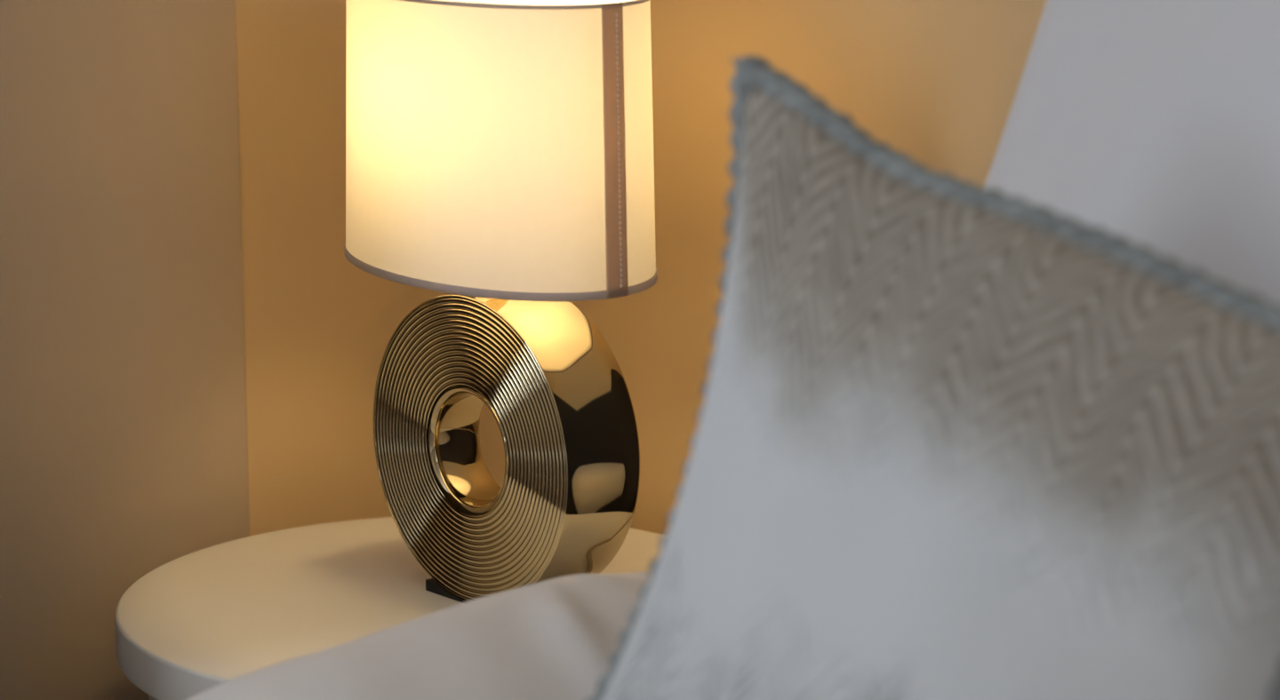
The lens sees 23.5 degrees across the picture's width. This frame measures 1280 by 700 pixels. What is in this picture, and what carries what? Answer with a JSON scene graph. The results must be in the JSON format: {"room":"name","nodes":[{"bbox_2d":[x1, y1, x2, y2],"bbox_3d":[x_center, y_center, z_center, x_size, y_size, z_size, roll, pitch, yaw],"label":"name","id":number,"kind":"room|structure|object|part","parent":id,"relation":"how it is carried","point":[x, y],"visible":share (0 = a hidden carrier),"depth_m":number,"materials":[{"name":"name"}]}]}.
{"room":"bedroom","nodes":[
{"label":"bedroom","id":0,"kind":"room"},
{"bbox_2d":[235,0,452,536],"bbox_3d":[-1.699,-0.415,1.647,3.960,2.600,0.120,-10,15,-40],"label":"wall","id":1,"kind":"structure","parent":0,"point":[319,327],"depth_m":2.88,"materials":[{"name":"paint"}]},
{"bbox_2d":[0,0,249,699],"bbox_3d":[-0.473,-0.616,2.621,0.285,2.600,0.008,-10,15,-40],"label":"wall","id":2,"kind":"structure","parent":1,"relation":"attached to","point":[124,449],"depth_m":2.74,"materials":[{"name":"beige paint"}]},
{"bbox_2d":[479,0,1047,535],"bbox_3d":[1.089,-0.399,1.569,0.120,2.600,3.925,-10,15,-40],"label":"wall","id":3,"kind":"structure","parent":0,"point":[936,82],"depth_m":2.69,"materials":[{"name":"paint"}]},
{"bbox_3d":[-0.442,1.196,0.522,4.200,0.100,3.925,-10,15,-40],"label":"floor","id":4,"kind":"structure","parent":0,"visible":0},
{"bbox_2d":[114,517,663,699],"bbox_3d":[-0.163,0.452,2.639,0.550,0.500,0.550,-10,15,-40],"label":"bedside table","id":5,"kind":"object","parent":4,"relation":"on","point":[202,620],"visible":0.34,"depth_m":2.58,"materials":[{"name":"white paint"}]},
{"bbox_2d":[344,0,657,603],"bbox_3d":[-0.062,-0.053,2.590,0.378,0.511,0.361,-10,15,-40],"label":"table lamp","id":6,"kind":"object","parent":5,"relation":"on","point":[500,153],"visible":0.96,"depth_m":2.44,"materials":[{"name":"white fabric"}]},
{"bbox_3d":[-0.117,-0.183,2.515,0.230,0.225,0.358,-10,15,-40],"label":"lamp shade","id":7,"kind":"part","parent":6,"relation":"part of","materials":[{"name":"white fabric"}]},
{"bbox_3d":[0.092,0.587,1.163,2.154,0.835,2.165,-10,15,-40],"label":"bed","id":8,"kind":"object","parent":4,"relation":"on","visible":0,"materials":[{"name":"white linen"}]},
{"bbox_2d":[188,572,650,699],"bbox_3d":[0.045,0.579,1.144,2.099,0.409,1.920,-10,15,-40],"label":"duvet","id":9,"kind":"object","parent":8,"relation":"on","point":[554,639],"visible":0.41,"depth_m":2.05,"materials":[{"name":"white fabric"}]},
{"bbox_2d":[584,55,1279,699],"bbox_3d":[0.160,0.095,1.625,0.191,0.460,0.501,-10,15,-40],"label":"cushion","id":10,"kind":"object","parent":9,"relation":"on","point":[955,439],"visible":1,"depth_m":1.57,"materials":[{"name":"grey fabric"}]},
{"bbox_2d":[983,0,1279,304],"bbox_3d":[0.451,-0.021,1.797,0.381,0.613,0.729,-10,15,-40],"label":"pillow","id":11,"kind":"object","parent":9,"relation":"on","point":[1155,124],"visible":0.18,"depth_m":1.87,"materials":[{"name":"white fabric"}]}
]}

